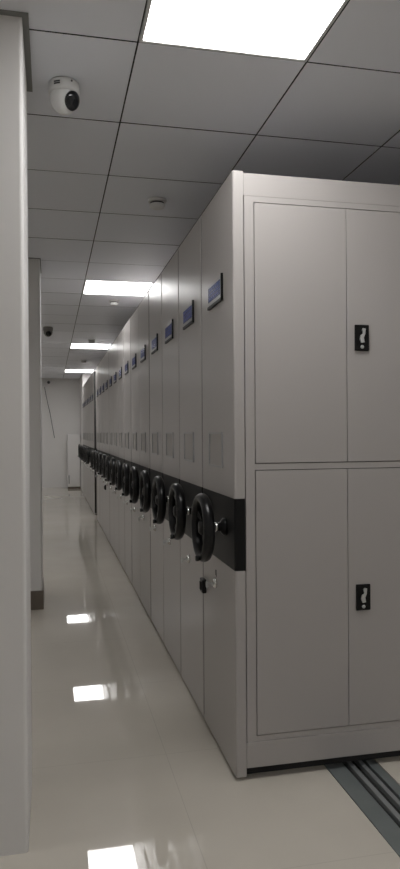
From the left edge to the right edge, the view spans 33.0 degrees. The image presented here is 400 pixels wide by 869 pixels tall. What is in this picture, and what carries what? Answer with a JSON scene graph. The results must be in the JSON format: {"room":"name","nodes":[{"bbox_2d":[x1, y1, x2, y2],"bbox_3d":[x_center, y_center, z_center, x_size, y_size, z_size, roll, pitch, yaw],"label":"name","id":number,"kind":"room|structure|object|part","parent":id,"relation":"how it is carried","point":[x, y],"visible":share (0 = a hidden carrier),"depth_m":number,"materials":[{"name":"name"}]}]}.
{"room":"archive storage room","nodes":[
{"label":"archive storage room","id":0,"kind":"room"},
{"bbox_2d":[41,378,80,487],"bbox_3d":[-3.301,-0.015,16.322,8.600,2.789,0.100,0,0,-12],"label":"wall","id":1,"kind":"structure","parent":0,"point":[63,394],"depth_m":16.25,"materials":[{"name":"paint"}]},
{"bbox_2d":[0,0,399,378],"bbox_3d":[-1.042,-1.354,6.044,8.400,0.061,20.941,0,0,-12],"label":"ceiling","id":2,"kind":"structure","parent":0,"point":[171,123],"depth_m":2.97,"materials":[{"name":"tile"}]},
{"bbox_2d":[43,326,52,336],"bbox_3d":[-1.877,-1.268,8.348,0.121,0.122,0.123,0,0,-12],"label":"security camera","id":3,"kind":"object","parent":2,"relation":"attached to","point":[48,330],"visible":1,"depth_m":8.30,"materials":[{"name":"grey plastic"}]},
{"bbox_2d":[48,76,79,114],"bbox_3d":[-0.508,-1.256,2.527,0.115,0.116,0.115,0,0,-12],"label":"security camera","id":4,"kind":"object","parent":2,"relation":"attached to","point":[64,91],"visible":1,"depth_m":2.49,"materials":[{"name":"white plastic"}]},
{"bbox_2d":[65,370,93,372],"bbox_3d":[-2.566,-1.351,14.340,0.594,0.014,0.594,0,0,-12],"label":"recessed light","id":5,"kind":"object","parent":2,"relation":"in","point":[87,371],"visible":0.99,"depth_m":14.44,"materials":[{"name":"white plastic"}]},
{"bbox_2d":[65,370,92,371],"bbox_3d":[-2.566,-1.352,14.340,0.570,0.008,0.570,0,0,-12],"label":"diffuser","id":6,"kind":"object","parent":5,"relation":"attached to","point":[65,370],"depth_m":14.34,"materials":[{"name":"white plastic"}]},
{"bbox_2d":[70,343,111,348],"bbox_3d":[-1.661,-1.341,10.239,0.594,0.014,0.594,0,0,-12],"label":"recessed light","id":7,"kind":"object","parent":2,"relation":"in","point":[73,345],"visible":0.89,"depth_m":10.27,"materials":[{"name":"white plastic"}]},
{"bbox_2d":[109,299,119,305],"bbox_3d":[-0.849,-1.302,6.691,0.106,0.052,0.106,0,0,-12],"label":"smoke detector","id":8,"kind":"object","parent":2,"relation":"attached to","point":[113,302],"visible":1,"depth_m":6.66,"materials":[{"name":"white plastic"}]},
{"bbox_2d":[82,280,153,295],"bbox_3d":[-0.755,-1.331,6.137,0.594,0.014,0.594,0,0,-12],"label":"recessed light","id":9,"kind":"object","parent":2,"relation":"in","point":[96,287],"visible":0.95,"depth_m":6.11,"materials":[{"name":"white plastic"}]},
{"bbox_2d":[148,197,166,209],"bbox_3d":[-0.241,-1.295,3.804,0.106,0.052,0.106,0,0,-12],"label":"smoke detector","id":10,"kind":"object","parent":2,"relation":"attached to","point":[156,203],"visible":1,"depth_m":3.77,"materials":[{"name":"white plastic"}]},
{"bbox_2d":[139,0,348,61],"bbox_3d":[0.150,-1.321,2.036,0.594,0.014,0.594,0,0,-12],"label":"recessed light","id":11,"kind":"object","parent":2,"relation":"in","point":[292,30],"visible":1,"depth_m":2.17,"materials":[{"name":"white plastic"}]},
{"bbox_2d":[0,487,399,868],"bbox_3d":[-1.025,1.355,6.054,8.400,0.100,20.941,0,0,-12],"label":"floor","id":12,"kind":"structure","parent":0,"point":[129,772],"depth_m":2.63,"materials":[{"name":"tile"}]},
{"bbox_2d":[0,9,32,856],"bbox_3d":[-0.862,0.004,2.283,0.581,2.628,0.490,0,0,-12],"label":"pillar","id":13,"kind":"structure","parent":12,"relation":"on","point":[15,54],"depth_m":2.11,"materials":[{"name":"paint"}]},
{"bbox_2d":[28,258,43,609],"bbox_3d":[-1.508,-0.003,5.228,0.568,2.628,0.480,0,0,-12],"label":"pillar","id":14,"kind":"structure","parent":12,"relation":"on","point":[34,264],"depth_m":5.05,"materials":[{"name":"paint"}]},
{"bbox_3d":[-1.500,1.241,5.233,0.568,0.140,0.480,0,0,-12],"label":"skirting","id":15,"kind":"part","parent":14,"relation":"part of","materials":[{"name":"brown"}]},
{"bbox_2d":[67,434,80,488],"bbox_3d":[-3.005,0.638,16.084,0.295,1.280,0.435,0,0,-12],"label":"storage cabinet","id":16,"kind":"object","parent":12,"relation":"on","point":[73,440],"visible":1,"depth_m":15.90,"materials":[{"name":"metal"}]},
{"bbox_2d":[78,386,84,494],"bbox_3d":[-1.256,0.120,14.615,2.756,2.305,0.559,0,0,-12],"label":"tall cabinet","id":17,"kind":"object","parent":12,"relation":"on","point":[83,386],"visible":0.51,"depth_m":14.28,"materials":[{"name":"grey metal"}]},
{"bbox_3d":[-2.458,-0.405,14.348,0.041,1.237,0.548,0,0,-12],"label":"panel","id":18,"kind":"part","parent":17,"relation":"part of","materials":[{"name":"grey metal"}]},
{"bbox_3d":[-2.450,0.877,14.353,0.041,0.781,0.548,0,0,-12],"label":"panel","id":19,"kind":"part","parent":17,"relation":"part of","materials":[{"name":"grey metal"}]},
{"bbox_2d":[79,384,85,496],"bbox_3d":[-1.135,0.121,14.069,2.756,2.305,0.559,0,0,-12],"label":"tall cabinet","id":20,"kind":"object","parent":12,"relation":"on","point":[84,384],"visible":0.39,"depth_m":13.78,"materials":[{"name":"grey metal"}]},
{"bbox_3d":[-2.338,-0.404,13.802,0.041,1.237,0.548,0,0,-12],"label":"panel","id":21,"kind":"part","parent":20,"relation":"part of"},
{"bbox_3d":[-2.329,0.878,13.807,0.041,0.781,0.548,0,0,-12],"label":"panel","id":22,"kind":"part","parent":20,"relation":"part of","materials":[{"name":"grey metal"}]},
{"bbox_2d":[80,382,86,498],"bbox_3d":[-1.015,0.123,13.522,2.756,2.305,0.559,0,0,-12],"label":"tall cabinet","id":23,"kind":"object","parent":12,"relation":"on","point":[86,382],"visible":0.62,"depth_m":13.20,"materials":[{"name":"grey metal"}]},
{"bbox_3d":[-2.217,-0.402,13.255,0.041,1.237,0.548,0,0,-12],"label":"panel","id":24,"kind":"part","parent":23,"relation":"part of","materials":[{"name":"grey metal"}]},
{"bbox_3d":[-2.209,0.880,13.261,0.041,0.781,0.548,0,0,-12],"label":"panel","id":25,"kind":"part","parent":23,"relation":"part of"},
{"bbox_2d":[81,380,88,502],"bbox_3d":[-0.894,0.124,12.976,2.756,2.305,0.559,0,0,-12],"label":"tall cabinet","id":26,"kind":"object","parent":12,"relation":"on","point":[87,466],"visible":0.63,"depth_m":12.65,"materials":[{"name":"grey metal"}]},
{"bbox_3d":[-2.096,-0.401,12.709,0.041,1.237,0.548,0,0,-12],"label":"panel","id":27,"kind":"part","parent":26,"relation":"part of","materials":[{"name":"grey metal"}]},
{"bbox_3d":[-2.088,0.881,12.714,0.041,0.781,0.548,0,0,-12],"label":"panel","id":28,"kind":"part","parent":26,"relation":"part of","materials":[{"name":"grey metal"}]},
{"bbox_2d":[80,374,90,490],"bbox_3d":[-2.453,-0.038,15.731,0.622,2.628,1.392,0,0,-12],"label":"tall cabinet","id":29,"kind":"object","parent":12,"relation":"on","point":[84,377],"depth_m":15.44,"materials":[{"name":"metal"}]},
{"bbox_2d":[83,377,90,506],"bbox_3d":[-0.774,0.126,12.429,2.756,2.305,0.559,0,0,-12],"label":"tall cabinet","id":30,"kind":"object","parent":12,"relation":"on","point":[89,377],"visible":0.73,"depth_m":12.10,"materials":[{"name":"grey metal"}]},
{"bbox_3d":[-1.976,-0.400,12.163,0.041,1.237,0.548,0,0,-12],"label":"panel","id":31,"kind":"part","parent":30,"relation":"part of","materials":[{"name":"grey metal"}]},
{"bbox_3d":[-1.968,0.882,12.168,0.041,0.781,0.548,0,0,-12],"label":"panel","id":32,"kind":"part","parent":30,"relation":"part of","materials":[{"name":"grey metal"}]},
{"bbox_2d":[84,374,92,509],"bbox_3d":[-0.653,0.127,11.883,2.756,2.305,0.559,0,0,-12],"label":"tall cabinet","id":33,"kind":"object","parent":12,"relation":"on","point":[90,469],"visible":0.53,"depth_m":11.57,"materials":[{"name":"grey metal"}]},
{"bbox_3d":[-1.855,-0.398,11.617,0.041,1.237,0.548,0,0,-12],"label":"panel","id":34,"kind":"part","parent":33,"relation":"part of","materials":[{"name":"grey metal"}]},
{"bbox_3d":[-1.847,0.884,11.621,0.041,0.781,0.548,0,0,-12],"label":"panel","id":35,"kind":"part","parent":33,"relation":"part of","materials":[{"name":"grey metal"}]},
{"bbox_2d":[86,371,96,514],"bbox_3d":[-0.533,0.128,11.337,2.756,2.305,0.559,0,0,-12],"label":"tall cabinet","id":36,"kind":"object","parent":12,"relation":"on","point":[94,402],"visible":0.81,"depth_m":10.81,"materials":[{"name":"grey metal"}]},
{"bbox_3d":[-1.735,-0.397,11.070,0.041,1.237,0.548,0,0,-12],"label":"panel","id":37,"kind":"part","parent":36,"relation":"part of","materials":[{"name":"grey metal"}]},
{"bbox_3d":[-1.726,0.885,11.075,0.041,0.781,0.548,0,0,-12],"label":"panel","id":38,"kind":"part","parent":36,"relation":"part of","materials":[{"name":"grey metal"}]},
{"bbox_2d":[191,170,399,777],"bbox_3d":[1.290,0.148,3.077,2.756,2.305,0.570,0,0,-12],"label":"tall cabinet","id":39,"kind":"object","parent":12,"relation":"on","point":[295,520],"visible":1,"depth_m":2.62,"materials":[{"name":"grey metal"}]},
{"bbox_3d":[0.087,-0.377,2.816,0.041,1.237,0.548,0,0,-12],"label":"panel","id":40,"kind":"part","parent":39,"relation":"part of","materials":[{"name":"grey metal"}]},
{"bbox_3d":[0.095,0.905,2.821,0.041,0.781,0.548,0,0,-12],"label":"panel","id":41,"kind":"part","parent":39,"relation":"part of","materials":[{"name":"grey metal"}]},
{"bbox_3d":[0.389,-0.386,2.610,0.373,0.987,0.020,0,0,-12],"label":"cabinet door","id":42,"kind":"part","parent":39,"relation":"part of","materials":[{"name":"grey metal"}]},
{"bbox_3d":[0.395,0.639,2.614,0.373,1.005,0.020,0,0,-12],"label":"cabinet door","id":43,"kind":"part","parent":39,"relation":"part of","materials":[{"name":"grey metal"}]},
{"bbox_3d":[1.378,0.123,2.834,2.474,2.069,0.024,0,0,-12],"label":"door frame","id":44,"kind":"part","parent":39,"relation":"part of","materials":[{"name":"grey metal"}]},
{"bbox_3d":[0.635,-0.379,2.650,0.060,0.102,0.008,0,0,-12],"label":"handle","id":45,"kind":"part","parent":39,"relation":"part of","materials":[{"name":"black plastic"}]},
{"bbox_3d":[0.636,-0.388,2.643,0.024,0.057,0.006,0,0,-12],"label":"lever","id":46,"kind":"part","parent":39,"relation":"part of","materials":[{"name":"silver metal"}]},
{"bbox_3d":[0.641,0.639,2.654,0.060,0.102,0.008,0,0,-12],"label":"handle","id":47,"kind":"part","parent":39,"relation":"part of","materials":[{"name":"black"}]},
{"bbox_3d":[0.643,0.630,2.647,0.024,0.057,0.006,0,0,-12],"label":"lever","id":48,"kind":"part","parent":39,"relation":"part of","materials":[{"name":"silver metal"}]},
{"bbox_3d":[0.754,-0.389,2.691,0.372,0.987,0.020,0,0,-12],"label":"cabinet door","id":49,"kind":"part","parent":39,"relation":"part of","materials":[{"name":"grey metal"}]},
{"bbox_3d":[0.761,0.636,2.695,0.372,1.005,0.020,0,0,-12],"label":"cabinet door","id":50,"kind":"part","parent":39,"relation":"part of","materials":[{"name":"grey metal"}]},
{"bbox_2d":[324,759,399,856],"bbox_3d":[0.006,1.310,5.371,0.215,0.024,10.076,0,0,-12],"label":"rail","id":51,"kind":"object","parent":12,"relation":"on","point":[372,789],"visible":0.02,"depth_m":2.47,"materials":[{"name":"black metal"}]},
{"bbox_2d":[90,364,99,522],"bbox_3d":[-0.278,0.131,10.185,2.756,2.305,0.559,0,0,-12],"label":"tall cabinet","id":52,"kind":"object","parent":51,"relation":"on","point":[97,367],"visible":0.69,"depth_m":9.87,"materials":[{"name":"grey metal"}]},
{"bbox_3d":[-1.480,-0.394,9.918,0.041,1.237,0.548,0,0,-12],"label":"panel","id":53,"kind":"part","parent":52,"relation":"part of","materials":[{"name":"grey metal"}]},
{"bbox_3d":[-1.472,0.888,9.923,0.041,0.781,0.548,0,0,-12],"label":"panel","id":54,"kind":"part","parent":52,"relation":"part of","materials":[{"name":"grey metal"}]},
{"bbox_2d":[92,360,102,528],"bbox_3d":[-0.156,0.132,9.639,2.756,2.305,0.559,0,0,-12],"label":"tall cabinet","id":55,"kind":"object","parent":51,"relation":"on","point":[100,363],"visible":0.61,"depth_m":9.33,"materials":[{"name":"grey metal"}]},
{"bbox_3d":[-1.359,-0.393,9.372,0.041,1.237,0.548,0,0,-12],"label":"panel","id":56,"kind":"part","parent":55,"relation":"part of","materials":[{"name":"grey metal"}]},
{"bbox_3d":[-1.350,0.889,9.377,0.041,0.781,0.548,0,0,-12],"label":"panel","id":57,"kind":"part","parent":55,"relation":"part of","materials":[{"name":"grey metal"}]},
{"bbox_2d":[95,355,105,533],"bbox_3d":[-0.036,0.134,9.092,2.756,2.305,0.559,0,0,-12],"label":"tall cabinet","id":58,"kind":"object","parent":51,"relation":"on","point":[103,358],"visible":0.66,"depth_m":8.79,"materials":[{"name":"grey metal"}]},
{"bbox_3d":[-1.239,-0.392,8.826,0.041,1.237,0.548,0,0,-12],"label":"panel","id":59,"kind":"part","parent":58,"relation":"part of","materials":[{"name":"grey metal"}]},
{"bbox_3d":[-1.230,0.890,8.831,0.041,0.781,0.548,0,0,-12],"label":"panel","id":60,"kind":"part","parent":58,"relation":"part of","materials":[{"name":"grey metal"}]},
{"bbox_2d":[98,349,109,541],"bbox_3d":[0.083,0.135,8.546,2.756,2.305,0.559,0,0,-12],"label":"tall cabinet","id":61,"kind":"object","parent":51,"relation":"on","point":[106,486],"visible":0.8,"depth_m":8.20,"materials":[{"name":"grey metal"}]},
{"bbox_3d":[-1.120,-0.390,8.279,0.041,1.237,0.548,0,0,-12],"label":"panel","id":62,"kind":"part","parent":61,"relation":"part of","materials":[{"name":"grey metal"}]},
{"bbox_3d":[-1.111,0.892,8.284,0.041,0.781,0.548,0,0,-12],"label":"panel","id":63,"kind":"part","parent":61,"relation":"part of","materials":[{"name":"grey metal"}]},
{"bbox_2d":[101,344,113,548],"bbox_3d":[0.205,0.136,8.000,2.756,2.305,0.559,0,0,-12],"label":"tall cabinet","id":64,"kind":"object","parent":51,"relation":"on","point":[111,436],"visible":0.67,"depth_m":7.68,"materials":[{"name":"grey metal"}]},
{"bbox_3d":[-0.998,-0.389,7.733,0.041,1.237,0.548,0,0,-12],"label":"panel","id":65,"kind":"part","parent":64,"relation":"part of","materials":[{"name":"grey metal"}]},
{"bbox_3d":[-0.989,0.893,7.738,0.041,0.781,0.548,0,0,-12],"label":"panel","id":66,"kind":"part","parent":64,"relation":"part of","materials":[{"name":"grey metal"}]},
{"bbox_2d":[105,336,118,558],"bbox_3d":[0.324,0.138,7.453,2.756,2.305,0.559,0,0,-12],"label":"tall cabinet","id":67,"kind":"object","parent":51,"relation":"on","point":[115,343],"visible":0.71,"depth_m":7.14,"materials":[{"name":"grey metal"}]},
{"bbox_3d":[-0.878,-0.387,7.186,0.041,1.237,0.548,0,0,-12],"label":"panel","id":68,"kind":"part","parent":67,"relation":"part of","materials":[{"name":"grey metal"}]},
{"bbox_3d":[-0.870,0.894,7.191,0.041,0.781,0.548,0,0,-12],"label":"panel","id":69,"kind":"part","parent":67,"relation":"part of","materials":[{"name":"grey metal"}]},
{"bbox_2d":[109,328,124,569],"bbox_3d":[0.444,0.139,6.907,2.756,2.305,0.559,0,0,-12],"label":"tall cabinet","id":70,"kind":"object","parent":51,"relation":"on","point":[121,334],"visible":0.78,"depth_m":6.57,"materials":[{"name":"grey metal"}]},
{"bbox_3d":[-0.758,-0.386,6.640,0.041,1.237,0.548,0,0,-12],"label":"panel","id":71,"kind":"part","parent":70,"relation":"part of","materials":[{"name":"grey metal"}]},
{"bbox_3d":[-0.750,0.896,6.645,0.041,0.781,0.548,0,0,-12],"label":"panel","id":72,"kind":"part","parent":70,"relation":"part of","materials":[{"name":"grey metal"}]},
{"bbox_2d":[115,318,131,582],"bbox_3d":[0.565,0.140,6.360,2.756,2.305,0.559,0,0,-12],"label":"tall cabinet","id":73,"kind":"object","parent":51,"relation":"on","point":[127,328],"visible":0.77,"depth_m":6.03,"materials":[{"name":"grey metal"}]},
{"bbox_3d":[-0.637,-0.385,6.094,0.041,1.237,0.548,0,0,-12],"label":"panel","id":74,"kind":"part","parent":73,"relation":"part of","materials":[{"name":"grey metal"}]},
{"bbox_3d":[-0.629,0.897,6.099,0.041,0.781,0.548,0,0,-12],"label":"panel","id":75,"kind":"part","parent":73,"relation":"part of","materials":[{"name":"grey metal"}]},
{"bbox_2d":[122,306,140,598],"bbox_3d":[0.687,0.142,5.814,2.756,2.305,0.559,0,0,-12],"label":"tall cabinet","id":76,"kind":"object","parent":51,"relation":"on","point":[135,445],"visible":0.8,"depth_m":5.49,"materials":[{"name":"grey metal"}]},
{"bbox_3d":[-0.515,-0.383,5.548,0.041,1.237,0.548,0,0,-12],"label":"panel","id":77,"kind":"part","parent":76,"relation":"part of","materials":[{"name":"grey metal"}]},
{"bbox_3d":[-0.507,0.899,5.553,0.041,0.781,0.548,0,0,-12],"label":"panel","id":78,"kind":"part","parent":76,"relation":"part of","materials":[{"name":"grey metal"}]},
{"bbox_2d":[129,292,150,617],"bbox_3d":[0.806,0.143,5.268,2.756,2.305,0.559,0,0,-12],"label":"tall cabinet","id":79,"kind":"object","parent":51,"relation":"on","point":[144,369],"visible":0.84,"depth_m":4.93,"materials":[{"name":"grey metal"}]},
{"bbox_3d":[-0.397,-0.382,5.001,0.041,1.237,0.548,0,0,-12],"label":"panel","id":80,"kind":"part","parent":79,"relation":"part of","materials":[{"name":"grey metal"}]},
{"bbox_3d":[-0.388,0.900,5.006,0.041,0.781,0.548,0,0,-12],"label":"panel","id":81,"kind":"part","parent":79,"relation":"part of","materials":[{"name":"grey metal"}]},
{"bbox_2d":[139,273,163,641],"bbox_3d":[0.928,0.144,4.721,2.756,2.305,0.559,0,0,-12],"label":"tall cabinet","id":82,"kind":"object","parent":51,"relation":"on","point":[155,293],"visible":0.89,"depth_m":4.39,"materials":[{"name":"grey metal"}]},
{"bbox_3d":[-0.274,-0.381,4.455,0.041,1.237,0.548,0,0,-12],"label":"panel","id":83,"kind":"part","parent":82,"relation":"part of","materials":[{"name":"grey metal"}]},
{"bbox_3d":[-0.266,0.901,4.460,0.041,0.781,0.548,0,0,-12],"label":"panel","id":84,"kind":"part","parent":82,"relation":"part of","materials":[{"name":"grey metal"}]},
{"bbox_2d":[152,249,180,673],"bbox_3d":[1.048,0.146,4.175,2.756,2.305,0.559,0,0,-12],"label":"tall cabinet","id":85,"kind":"object","parent":51,"relation":"on","point":[161,486],"visible":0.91,"depth_m":3.84,"materials":[{"name":"grey metal"}]},
{"bbox_3d":[-0.154,-0.379,3.909,0.041,1.237,0.548,0,0,-12],"label":"panel","id":86,"kind":"part","parent":85,"relation":"part of","materials":[{"name":"grey metal"}]},
{"bbox_3d":[-0.146,0.903,3.913,0.041,0.781,0.548,0,0,-12],"label":"panel","id":87,"kind":"part","parent":85,"relation":"part of","materials":[{"name":"grey metal"}]},
{"bbox_2d":[168,217,204,716],"bbox_3d":[1.169,0.147,3.629,2.756,2.305,0.559,0,0,-12],"label":"tall cabinet","id":88,"kind":"object","parent":51,"relation":"on","point":[181,497],"visible":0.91,"depth_m":3.30,"materials":[{"name":"grey metal"}]},
{"bbox_3d":[-0.034,-0.378,3.362,0.041,1.237,0.548,0,0,-12],"label":"panel","id":89,"kind":"part","parent":88,"relation":"part of","materials":[{"name":"grey metal"}]},
{"bbox_3d":[-0.025,0.904,3.367,0.041,0.781,0.548,0,0,-12],"label":"panel","id":90,"kind":"part","parent":88,"relation":"part of","materials":[{"name":"grey metal"}]}
]}

